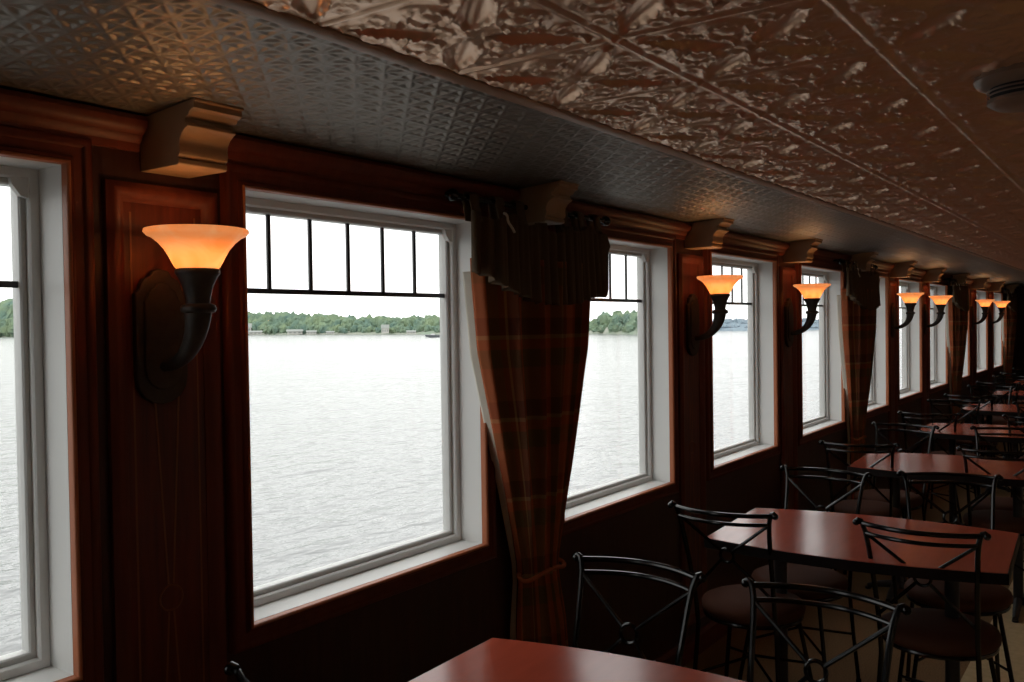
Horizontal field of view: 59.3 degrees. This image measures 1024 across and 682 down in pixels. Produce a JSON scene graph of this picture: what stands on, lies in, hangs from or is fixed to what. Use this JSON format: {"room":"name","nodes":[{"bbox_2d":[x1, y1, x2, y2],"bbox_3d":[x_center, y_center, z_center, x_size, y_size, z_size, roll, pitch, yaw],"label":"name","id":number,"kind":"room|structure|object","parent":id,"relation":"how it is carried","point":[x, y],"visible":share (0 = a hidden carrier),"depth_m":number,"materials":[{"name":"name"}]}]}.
{"room":"ship interior","nodes":[
{"label":"ship interior","id":0,"kind":"room"},
{"bbox_2d":[0,0,1023,286],"bbox_3d":[3.915,-0.618,5.483,3.466,0.070,17.300,0,1,35],"label":"ceiling","id":1,"kind":"structure","parent":0,"point":[871,108],"depth_m":1.74,"materials":[{"name":"brown metal"}]},
{"bbox_2d":[207,0,1023,271],"bbox_3d":[3.096,-0.623,6.064,0.032,0.076,17.300,0,1,35],"label":"trim","id":2,"kind":"structure","parent":1,"relation":"attached to","point":[249,7],"depth_m":1.62,"materials":[{"name":"beige wood"}]},
{"bbox_2d":[973,62,1023,112],"bbox_3d":[0.911,-0.446,1.591,0.172,0.067,0.172,0,1,35],"label":"smoke detector","id":3,"kind":"object","parent":1,"relation":"attached to","point":[1004,86],"visible":1,"depth_m":1.56,"materials":[{"name":"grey plastic"}]},
{"bbox_2d":[92,145,1006,681],"bbox_3d":[2.456,0.355,6.548,0.150,2.050,17.300,0,1,35],"label":"wall","id":4,"kind":"structure","parent":0,"point":[401,637],"depth_m":2.87,"materials":[{"name":"brown wood"}]},
{"bbox_2d":[0,125,103,681],"bbox_3d":[-1.170,0.166,1.414,0.162,1.104,1.009,0,1,35],"label":"window","id":5,"kind":"structure","parent":4,"relation":"in","point":[49,178],"depth_m":1.77,"materials":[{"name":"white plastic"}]},
{"bbox_2d":[102,179,226,681],"bbox_3d":[-0.725,0.513,1.923,0.021,1.682,0.264,0,1,35],"label":"panel","id":6,"kind":"object","parent":4,"relation":"attached to","point":[166,460],"visible":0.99,"depth_m":1.90,"materials":[{"name":"brown wood"}]},
{"bbox_2d":[132,224,248,403],"bbox_3d":[-0.649,-0.046,1.831,0.242,0.358,0.204,0,1,35],"label":"wall sconce","id":7,"kind":"object","parent":6,"relation":"attached to","point":[171,325],"visible":1,"depth_m":1.84,"materials":[{"name":"brown metal"}]},
{"bbox_2d":[140,97,243,177],"bbox_3d":[-0.663,-0.416,1.864,0.190,0.125,0.116,0,1,35],"label":"corbel","id":8,"kind":"object","parent":4,"relation":"attached to","point":[191,138],"visible":0.98,"depth_m":1.83,"materials":[{"name":"paint"}]},
{"bbox_2d":[219,162,496,654],"bbox_3d":[-0.408,0.143,2.487,0.162,1.120,1.009,0,1,35],"label":"window","id":9,"kind":"structure","parent":4,"relation":"in","point":[264,613],"depth_m":2.42,"materials":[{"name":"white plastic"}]},
{"bbox_2d":[0,88,1005,289],"bbox_3d":[2.521,-0.563,6.475,0.043,0.072,17.300,0,1,35],"label":"trim","id":10,"kind":"structure","parent":4,"relation":"attached to","point":[108,128],"depth_m":2.21,"materials":[{"name":"brown wood"}]},
{"bbox_2d":[445,188,610,225],"bbox_3d":[0.059,-0.432,2.977,0.105,0.036,0.954,0,1,35],"label":"curtain rod","id":11,"kind":"object","parent":4,"relation":"attached to","point":[452,194],"visible":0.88,"depth_m":2.74,"materials":[{"name":"black metal"}]},
{"bbox_2d":[462,192,609,646],"bbox_3d":[0.116,0.418,2.969,0.154,1.727,0.797,0,1,35],"label":"curtain","id":12,"kind":"object","parent":11,"relation":"hanging from","point":[529,290],"visible":0.91,"depth_m":2.89,"materials":[{"name":"fabric"}]},
{"bbox_2d":[518,180,578,224],"bbox_3d":[0.110,-0.448,2.952,0.190,0.125,0.116,0,1,35],"label":"corbel","id":13,"kind":"object","parent":4,"relation":"attached to","point":[547,203],"visible":0.93,"depth_m":2.91,"materials":[{"name":"paint"}]},
{"bbox_2d":[548,219,678,536],"bbox_3d":[0.376,0.116,3.591,0.162,1.132,1.009,0,1,35],"label":"window","id":14,"kind":"structure","parent":4,"relation":"in","point":[657,478],"depth_m":3.93,"materials":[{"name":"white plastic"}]},
{"bbox_2d":[676,253,706,626],"bbox_3d":[0.826,0.449,4.106,0.021,1.682,0.264,0,1,35],"label":"panel","id":15,"kind":"object","parent":4,"relation":"attached to","point":[691,369],"visible":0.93,"depth_m":4.12,"materials":[{"name":"brown wood"}]},
{"bbox_2d":[686,275,742,355],"bbox_3d":[0.915,-0.111,4.033,0.242,0.358,0.204,0,1,35],"label":"wall sconce","id":16,"kind":"object","parent":15,"relation":"attached to","point":[719,287],"visible":1,"depth_m":4.01,"materials":[{"name":"brown metal"}]},
{"bbox_2d":[685,218,733,249],"bbox_3d":[0.888,-0.480,4.046,0.190,0.125,0.116,0,1,35],"label":"corbel","id":17,"kind":"object","parent":4,"relation":"attached to","point":[709,234],"visible":0.98,"depth_m":4.01,"materials":[{"name":"paint"}]},
{"bbox_2d":[703,244,780,480],"bbox_3d":[1.147,0.083,4.676,0.162,1.130,1.009,0,1,35],"label":"window","id":18,"kind":"structure","parent":4,"relation":"in","point":[762,267],"depth_m":5.01,"materials":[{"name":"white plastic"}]},
{"bbox_2d":[779,266,797,509],"bbox_3d":[1.599,0.417,5.195,0.021,1.682,0.264,0,1,35],"label":"panel","id":19,"kind":"object","parent":4,"relation":"attached to","point":[787,276],"visible":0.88,"depth_m":5.21,"materials":[{"name":"brown wood"}]},
{"bbox_2d":[784,283,830,346],"bbox_3d":[1.689,-0.143,5.122,0.242,0.358,0.204,0,1,35],"label":"wall sconce","id":20,"kind":"object","parent":19,"relation":"attached to","point":[811,293],"visible":1,"depth_m":5.10,"materials":[{"name":"brown metal"}]},
{"bbox_2d":[783,239,822,262],"bbox_3d":[1.661,-0.512,5.135,0.190,0.125,0.116,0,1,35],"label":"corbel","id":21,"kind":"object","parent":4,"relation":"attached to","point":[803,251],"visible":0.96,"depth_m":5.10,"materials":[{"name":"paint"}]},
{"bbox_2d":[653,446,974,666],"bbox_3d":[2.538,1.324,6.519,0.016,0.110,17.300,0,1,35],"label":"baseboard","id":22,"kind":"structure","parent":4,"relation":"attached to","point":[711,632],"depth_m":4.18,"materials":[{"name":"brown wood"}]},
{"bbox_2d":[795,259,846,445],"bbox_3d":[1.923,0.048,5.768,0.162,1.124,1.009,0,1,35],"label":"window","id":23,"kind":"structure","parent":4,"relation":"in","point":[832,418],"depth_m":6.11,"materials":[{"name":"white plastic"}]},
{"bbox_2d":[833,259,877,269],"bbox_3d":[2.362,-0.527,6.218,0.105,0.036,0.954,0,1,35],"label":"curtain rod","id":24,"kind":"object","parent":4,"relation":"attached to","point":[840,261],"visible":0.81,"depth_m":5.90,"materials":[{"name":"black metal"}]},
{"bbox_2d":[837,259,880,499],"bbox_3d":[2.418,0.323,6.211,0.154,1.727,0.797,0,1,35],"label":"curtain","id":25,"kind":"object","parent":24,"relation":"hanging from","point":[857,304],"visible":0.83,"depth_m":6.10,"materials":[{"name":"fabric"}]},
{"bbox_2d":[846,252,878,271],"bbox_3d":[2.413,-0.544,6.193,0.190,0.125,0.116,0,1,35],"label":"corbel","id":26,"kind":"object","parent":4,"relation":"attached to","point":[864,260],"visible":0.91,"depth_m":6.14,"materials":[{"name":"paint"}]},
{"bbox_2d":[866,268,889,418],"bbox_3d":[2.650,0.013,6.792,0.162,1.114,1.009,0,1,35],"label":"window","id":27,"kind":"structure","parent":4,"relation":"in","point":[879,395],"depth_m":7.14,"materials":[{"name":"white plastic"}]},
{"bbox_2d":[888,281,897,488],"bbox_3d":[3.084,0.355,7.285,0.021,1.682,0.264,0,1,35],"label":"panel","id":28,"kind":"object","parent":4,"relation":"attached to","point":[892,414],"visible":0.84,"depth_m":7.33,"materials":[{"name":"brown wood"}]},
{"bbox_2d":[891,293,923,337],"bbox_3d":[3.174,-0.205,7.213,0.242,0.358,0.204,0,1,35],"label":"wall sconce","id":29,"kind":"object","parent":28,"relation":"attached to","point":[910,299],"visible":1,"depth_m":7.19,"materials":[{"name":"brown metal"}]},
{"bbox_2d":[890,261,917,277],"bbox_3d":[3.146,-0.574,7.226,0.190,0.125,0.116,0,1,35],"label":"corbel","id":30,"kind":"object","parent":4,"relation":"attached to","point":[903,269],"visible":0.94,"depth_m":7.19,"materials":[{"name":"paint"}]},
{"bbox_2d":[895,275,922,405],"bbox_3d":[3.390,-0.025,7.833,0.162,1.100,1.009,0,1,35],"label":"window","id":31,"kind":"structure","parent":4,"relation":"in","point":[912,389],"depth_m":8.18,"materials":[{"name":"white plastic"}]},
{"bbox_2d":[921,285,928,453],"bbox_3d":[3.820,0.325,8.321,0.021,1.682,0.264,0,1,35],"label":"panel","id":32,"kind":"object","parent":4,"relation":"attached to","point":[924,404],"visible":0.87,"depth_m":8.36,"materials":[{"name":"brown wood"}]},
{"bbox_2d":[923,295,952,334],"bbox_3d":[3.909,-0.235,8.248,0.242,0.358,0.204,0,1,35],"label":"wall sconce","id":33,"kind":"object","parent":32,"relation":"attached to","point":[940,301],"visible":1,"depth_m":8.22,"materials":[{"name":"brown metal"}]},
{"bbox_2d":[923,268,946,282],"bbox_3d":[3.882,-0.605,8.262,0.190,0.125,0.116,0,1,35],"label":"corbel","id":34,"kind":"object","parent":4,"relation":"attached to","point":[932,275],"visible":0.95,"depth_m":8.22,"materials":[{"name":"paint"}]},
{"bbox_2d":[926,280,948,394],"bbox_3d":[4.122,-0.054,8.864,0.162,1.101,1.009,0,1,35],"label":"window","id":35,"kind":"structure","parent":4,"relation":"in","point":[938,349],"depth_m":9.22,"materials":[{"name":"white plastic"}]},
{"bbox_2d":[949,273,970,285],"bbox_3d":[4.642,-0.636,9.331,0.190,0.125,0.116,0,1,35],"label":"corbel","id":36,"kind":"object","parent":4,"relation":"attached to","point":[960,278],"visible":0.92,"depth_m":9.28,"materials":[{"name":"paint"}]},
{"bbox_2d":[952,284,969,381],"bbox_3d":[4.909,-0.090,9.972,0.162,1.095,1.009,0,1,35],"label":"window","id":37,"kind":"structure","parent":4,"relation":"in","point":[966,370],"depth_m":10.30,"materials":[{"name":"white plastic"}]},
{"bbox_2d":[970,291,974,423],"bbox_3d":[5.379,0.260,10.515,0.021,1.682,0.264,0,1,35],"label":"panel","id":38,"kind":"object","parent":4,"relation":"attached to","point":[972,293],"visible":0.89,"depth_m":10.56,"materials":[{"name":"brown wood"}]},
{"bbox_2d":[971,299,994,330],"bbox_3d":[5.468,-0.300,10.442,0.242,0.358,0.204,0,1,35],"label":"wall sconce","id":39,"kind":"object","parent":38,"relation":"attached to","point":[984,304],"visible":0.99,"depth_m":10.41,"materials":[{"name":"brown metal"}]},
{"bbox_2d":[970,278,989,288],"bbox_3d":[5.441,-0.669,10.456,0.190,0.125,0.116,0,1,35],"label":"corbel","id":40,"kind":"object","parent":4,"relation":"attached to","point":[980,283],"visible":0.98,"depth_m":10.41,"materials":[{"name":"paint"}]},
{"bbox_2d":[974,287,987,377],"bbox_3d":[5.720,-0.123,11.113,0.162,1.096,1.009,0,1,35],"label":"window","id":41,"kind":"structure","parent":4,"relation":"in","point":[981,330],"depth_m":11.46,"materials":[{"name":"white plastic"}]},
{"bbox_2d":[988,293,991,403],"bbox_3d":[6.198,0.226,11.668,0.021,1.682,0.264,0,1,35],"label":"panel","id":42,"kind":"object","parent":4,"relation":"attached to","point":[989,295],"visible":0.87,"depth_m":11.57,"materials":[{"name":"brown wood"}]},
{"bbox_2d":[989,301,1010,328],"bbox_3d":[6.287,-0.334,11.596,0.242,0.358,0.204,0,1,35],"label":"wall sconce","id":43,"kind":"object","parent":42,"relation":"attached to","point":[1001,305],"visible":0.99,"depth_m":11.57,"materials":[{"name":"orange glass"}]},
{"bbox_2d":[991,290,1002,371],"bbox_3d":[6.548,-0.153,12.278,0.162,1.106,1.009,0,1,35],"label":"window","id":44,"kind":"structure","parent":4,"relation":"in","point":[997,343],"depth_m":12.62,"materials":[{"name":"white plastic"}]},
{"bbox_2d":[988,281,1005,291],"bbox_3d":[6.260,-0.703,11.609,0.190,0.125,0.116,0,1,35],"label":"corbel","id":45,"kind":"object","parent":4,"relation":"attached to","point":[996,286],"visible":0.95,"depth_m":11.57,"materials":[{"name":"paint"}]},
{"bbox_2d":[1003,284,1018,293],"bbox_3d":[7.060,-0.736,12.736,0.190,0.125,0.116,0,1,35],"label":"corbel","id":46,"kind":"object","parent":4,"relation":"attached to","point":[1011,288],"visible":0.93,"depth_m":12.69,"materials":[{"name":"paint"}]},
{"bbox_3d":[4.591,-0.620,9.356,0.105,0.036,0.954,0,1,35],"label":"curtain rod","id":47,"kind":"object","parent":4,"relation":"attached to","visible":0},
{"bbox_2d":[945,279,969,446],"bbox_3d":[4.647,0.231,9.348,0.154,1.727,0.797,0,1,35],"label":"curtain","id":48,"kind":"object","parent":47,"relation":"hanging from","point":[957,307],"visible":0.85,"depth_m":9.22,"materials":[{"name":"fabric"}]},
{"bbox_3d":[7.009,-0.720,12.760,0.105,0.036,0.954,0,1,35],"label":"curtain rod","id":49,"kind":"object","parent":4,"relation":"attached to","visible":0},
{"bbox_2d":[1001,290,1017,402],"bbox_3d":[7.066,0.130,12.753,0.154,1.727,0.797,0,1,35],"label":"curtain","id":50,"kind":"object","parent":49,"relation":"hanging from","point":[1009,320],"visible":0.83,"depth_m":12.63,"materials":[{"name":"fabric"}]},
{"bbox_2d":[684,424,1023,681],"bbox_3d":[3.925,1.426,5.536,3.716,0.103,17.500,0,1,35],"label":"floor","id":51,"kind":"structure","parent":0,"point":[929,670],"depth_m":4.23,"materials":[{"name":"carpet"}]},
{"bbox_2d":[224,661,249,681],"bbox_3d":[-0.273,1.068,1.867,0.413,0.882,0.559,0,1,32],"label":"bistro chair","id":52,"kind":"object","parent":51,"relation":"on","point":[231,668],"visible":1,"depth_m":1.77,"materials":[{"name":"black metal"}]},
{"bbox_2d":[408,638,745,681],"bbox_3d":[0.195,1.134,1.778,0.988,0.740,0.758,0,1,34],"label":"dining table","id":53,"kind":"object","parent":51,"relation":"on","point":[494,659],"visible":1,"depth_m":2.09,"materials":[{"name":"red laminate"}]},
{"bbox_2d":[572,552,706,665],"bbox_3d":[0.223,1.052,2.310,0.413,0.882,0.559,0,1,36],"label":"bistro chair","id":54,"kind":"object","parent":51,"relation":"on","point":[689,593],"visible":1,"depth_m":2.47,"materials":[{"name":"black metal"}]},
{"bbox_2d":[668,501,812,681],"bbox_3d":[0.875,1.022,3.382,0.413,0.882,0.559,0,1,35],"label":"bistro chair","id":55,"kind":"object","parent":51,"relation":"on","point":[728,605],"visible":0.95,"depth_m":3.31,"materials":[{"name":"black metal"}]},
{"bbox_2d":[738,464,872,681],"bbox_3d":[1.253,1.008,3.824,0.413,0.882,0.559,0,1,40],"label":"bistro chair","id":56,"kind":"object","parent":51,"relation":"on","point":[796,573],"visible":0.7,"depth_m":3.77,"materials":[{"name":"black metal"}]},
{"bbox_2d":[741,577,911,681],"bbox_3d":[0.632,1.051,2.032,0.413,0.882,0.559,0,1,37],"label":"bistro chair","id":57,"kind":"object","parent":51,"relation":"on","point":[755,601],"visible":1,"depth_m":2.20,"materials":[{"name":"black metal"}]},
{"bbox_2d":[704,508,1019,681],"bbox_3d":[1.298,1.088,3.331,0.988,0.740,0.758,0,1,32],"label":"dining table","id":58,"kind":"object","parent":51,"relation":"on","point":[831,540],"visible":0.74,"depth_m":3.18,"materials":[{"name":"brown wood"}]},
{"bbox_2d":[819,440,904,603],"bbox_3d":[1.969,0.974,5.042,0.413,0.882,0.559,0,1,27],"label":"bistro chair","id":59,"kind":"object","parent":51,"relation":"on","point":[868,507],"visible":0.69,"depth_m":4.93,"materials":[{"name":"black metal"}]},
{"bbox_2d":[843,421,938,578],"bbox_3d":[2.325,0.961,5.497,0.413,0.882,0.559,0,1,42],"label":"bistro chair","id":60,"kind":"object","parent":51,"relation":"on","point":[916,500],"visible":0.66,"depth_m":5.47,"materials":[{"name":"black metal"}]},
{"bbox_2d":[852,517,1001,681],"bbox_3d":[1.434,1.020,3.059,0.413,0.882,0.559,0,1,36],"label":"bistro chair","id":61,"kind":"object","parent":51,"relation":"on","point":[927,633],"visible":0.89,"depth_m":2.97,"materials":[{"name":"black metal"}]},
{"bbox_2d":[897,411,961,522],"bbox_3d":[3.039,0.930,6.527,0.413,0.882,0.559,0,1,27],"label":"bistro chair","id":62,"kind":"object","parent":51,"relation":"on","point":[956,501],"visible":0.39,"depth_m":6.37,"materials":[{"name":"black metal"}]},
{"bbox_2d":[847,453,1023,622],"bbox_3d":[2.409,1.042,4.896,0.988,0.740,0.758,0,1,33],"label":"dining table","id":63,"kind":"object","parent":51,"relation":"on","point":[906,462],"visible":0.67,"depth_m":4.79,"materials":[{"name":"brown wood"}]},
{"bbox_2d":[925,399,983,516],"bbox_3d":[3.467,0.914,7.064,0.413,0.882,0.559,0,1,30],"label":"bistro chair","id":64,"kind":"object","parent":51,"relation":"on","point":[975,488],"visible":0.48,"depth_m":7.17,"materials":[{"name":"black metal"}]},
{"bbox_2d":[896,470,1014,681],"bbox_3d":[1.794,1.004,3.644,0.413,0.882,0.559,0,1,20],"label":"bistro chair","id":65,"kind":"object","parent":51,"relation":"on","point":[995,600],"visible":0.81,"depth_m":3.52,"materials":[{"name":"black metal"}]},
{"bbox_2d":[916,423,1023,537],"bbox_3d":[3.434,0.999,6.338,0.988,0.740,0.758,0,1,33],"label":"dining table","id":66,"kind":"object","parent":51,"relation":"on","point":[963,432],"visible":0.49,"depth_m":6.31,"materials":[{"name":"brown wood"}]},
{"bbox_2d":[944,393,997,491],"bbox_3d":[4.059,0.889,7.926,0.413,0.882,0.559,0,1,33],"label":"bistro chair","id":67,"kind":"object","parent":51,"relation":"on","point":[958,442],"visible":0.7,"depth_m":7.81,"materials":[{"name":"black metal"}]},
{"bbox_2d":[956,446,1023,570],"bbox_3d":[2.572,0.972,4.713,0.413,0.882,0.559,0,1,30],"label":"bistro chair","id":68,"kind":"object","parent":51,"relation":"on","point":[1004,519],"visible":0.63,"depth_m":4.63,"materials":[{"name":"black metal"}]},
{"bbox_2d":[967,384,1014,457],"bbox_3d":[4.528,0.870,8.541,0.413,0.882,0.559,0,1,32],"label":"bistro chair","id":69,"kind":"object","parent":51,"relation":"on","point":[968,385],"visible":0.42,"depth_m":8.68,"materials":[{"name":"black metal"}]},
{"bbox_2d":[961,404,1023,494],"bbox_3d":[4.488,0.956,7.822,0.988,0.740,0.758,0,1,33],"label":"dining table","id":70,"kind":"object","parent":51,"relation":"on","point":[998,409],"visible":0.46,"depth_m":7.83,"materials":[{"name":"brown wood"}]},
{"bbox_2d":[970,425,1023,550],"bbox_3d":[2.871,0.958,5.207,0.413,0.882,0.559,0,1,30],"label":"bistro chair","id":71,"kind":"object","parent":51,"relation":"on","point":[1001,503],"visible":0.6,"depth_m":5.32,"materials":[{"name":"black metal"}]},
{"bbox_2d":[976,381,1022,456],"bbox_3d":[5.074,0.847,9.351,0.413,0.882,0.559,0,1,33],"label":"bistro chair","id":72,"kind":"object","parent":51,"relation":"on","point":[997,420],"visible":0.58,"depth_m":9.25,"materials":[{"name":"black metal"}]},
{"bbox_2d":[990,390,1023,458],"bbox_3d":[5.530,0.912,9.289,0.988,0.740,0.758,0,1,34],"label":"dining table","id":73,"kind":"object","parent":51,"relation":"on","point":[1020,392],"visible":0.37,"depth_m":9.38,"materials":[{"name":"brown wood"}]},
{"bbox_2d":[992,375,1023,450],"bbox_3d":[5.511,0.830,9.928,0.413,0.882,0.559,0,1,33],"label":"bistro chair","id":74,"kind":"object","parent":51,"relation":"on","point":[994,376],"visible":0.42,"depth_m":10.13,"materials":[{"name":"black metal"}]},
{"bbox_2d":[1000,372,1023,404],"bbox_3d":[6.116,0.804,10.818,0.413,0.882,0.559,0,1,33],"label":"bistro chair","id":75,"kind":"object","parent":51,"relation":"on","point":[1002,373],"visible":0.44,"depth_m":10.71,"materials":[{"name":"black metal"}]},
{"bbox_2d":[1002,414,1023,497],"bbox_3d":[3.620,0.928,6.189,0.413,0.882,0.559,0,1,32],"label":"bistro chair","id":76,"kind":"object","parent":51,"relation":"on","point":[1009,422],"visible":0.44,"depth_m":6.09,"materials":[{"name":"black metal"}]},
{"bbox_2d":[1011,381,1023,386],"bbox_3d":[6.514,0.872,10.674,0.988,0.740,0.758,0,1,34],"label":"dining table","id":77,"kind":"object","parent":51,"relation":"on","point":[1022,382],"visible":0.27,"depth_m":10.68,"materials":[{"name":"brown wood"}]},
{"bbox_2d":[1013,368,1023,421],"bbox_3d":[6.511,0.789,11.302,0.413,0.882,0.559,0,1,33],"label":"bistro chair","id":78,"kind":"object","parent":51,"relation":"on","point":[1015,369],"visible":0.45,"depth_m":11.55,"materials":[{"name":"black metal"}]},
{"bbox_2d":[1012,286,1023,399],"bbox_3d":[8.946,0.144,12.606,3.716,2.050,0.100,0,1,35],"label":"wall","id":79,"kind":"structure","parent":0,"point":[1018,357],"depth_m":13.49,"materials":[{"name":"brown wood"}]},
{"label":"outside","id":80,"kind":"structure","parent":0,"visible":0},
{"bbox_2d":[0,319,901,655],"bbox_3d":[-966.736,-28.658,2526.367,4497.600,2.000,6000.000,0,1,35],"label":"lake","id":81,"kind":"structure","parent":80,"point":[346,432],"depth_m":34.01,"materials":[{"name":"grey liquid"}]},
{"bbox_2d":[425,334,439,337],"bbox_3d":[-26.536,-1.788,299.613,5.000,1.250,1.900,-1,1,-6],"label":"motorboat","id":82,"kind":"object","parent":81,"relation":"on","point":[431,335],"visible":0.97,"depth_m":298.91,"materials":[{"name":"grey"}]},
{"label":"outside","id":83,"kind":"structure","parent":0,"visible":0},
{"bbox_2d":[2,331,439,336],"bbox_3d":[-279.745,-5.033,620.221,698.490,4.000,61.291,0,1,35],"label":"shore","id":84,"kind":"structure","parent":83,"point":[349,332],"depth_m":457.52,"materials":[{"name":"green plant"}]},
{"bbox_2d":[0,298,439,336],"bbox_3d":[-277.742,-17.599,612.580,681.672,36.512,56.552,0,1,35],"label":"treeline","id":85,"kind":"object","parent":84,"relation":"on","point":[268,322],"visible":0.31,"depth_m":486.61,"materials":[{"name":"green plant"}]},
{"bbox_2d":[248,323,251,333],"bbox_3d":[-153.621,-7.171,519.342,6.720,6.000,5.040,-1,1,-16],"label":"cottage","id":86,"kind":"structure","parent":84,"relation":"on","point":[249,324],"depth_m":518.12,"materials":[{"name":"grey"}]},
{"bbox_2d":[248,330,262,334],"bbox_3d":[-144.779,-4.777,507.610,7.840,2.200,5.880,-1,1,-16],"label":"cottage","id":87,"kind":"structure","parent":84,"relation":"on","point":[260,331],"depth_m":505.50,"materials":[{"name":"grey"}]},
{"bbox_2d":[286,329,302,333],"bbox_3d":[-117.880,-5.010,488.495,8.960,2.600,6.720,-1,1,-14],"label":"cottage","id":88,"kind":"structure","parent":84,"relation":"on","point":[289,331],"depth_m":486.25,"materials":[{"name":"grey"}]},
{"bbox_2d":[306,330,316,333],"bbox_3d":[-106.043,-4.642,475.802,5.600,2.000,4.200,-1,1,-13],"label":"cottage","id":89,"kind":"structure","parent":84,"relation":"on","point":[307,331],"depth_m":474.35,"materials":[{"name":"grey"}]},
{"bbox_2d":[381,325,388,332],"bbox_3d":[-60.309,-5.706,427.946,3.920,4.200,2.940,-1,1,-8],"label":"cottage","id":90,"kind":"structure","parent":84,"relation":"on","point":[384,328],"depth_m":426.82,"materials":[{"name":"grey"}]},
{"bbox_2d":[406,330,415,333],"bbox_3d":[-46.298,-4.130,413.132,4.480,1.600,3.360,-1,1,-6],"label":"cottage","id":91,"kind":"structure","parent":84,"relation":"on","point":[407,331],"depth_m":411.77,"materials":[{"name":"grey"}]},
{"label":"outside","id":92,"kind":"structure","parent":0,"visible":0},
{"bbox_2d":[589,325,637,333],"bbox_3d":[42.304,-4.406,338.086,74.614,4.000,60.279,0,1,35],"label":"shore","id":93,"kind":"structure","parent":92,"point":[606,331],"depth_m":316.87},
{"bbox_2d":[589,310,637,332],"bbox_3d":[42.002,-7.005,328.309,63.541,8.955,42.909,0,1,35],"label":"treeline","id":94,"kind":"object","parent":93,"relation":"on","point":[616,322],"visible":0.57,"depth_m":321.98,"materials":[{"name":"green plant"}]},
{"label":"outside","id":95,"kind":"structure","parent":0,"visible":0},
{"bbox_2d":[719,321,818,330],"bbox_3d":[92.677,-6.709,420.282,151.684,4.000,102.699,0,1,35],"label":"shore","id":96,"kind":"structure","parent":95,"point":[741,328],"depth_m":365.75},
{"bbox_2d":[712,318,818,328],"bbox_3d":[91.924,-7.869,410.787,134.986,5.581,77.994,0,1,35],"label":"treeline","id":97,"kind":"object","parent":96,"relation":"on","point":[728,323],"visible":0.09,"depth_m":375.01,"materials":[{"name":"green plant"}]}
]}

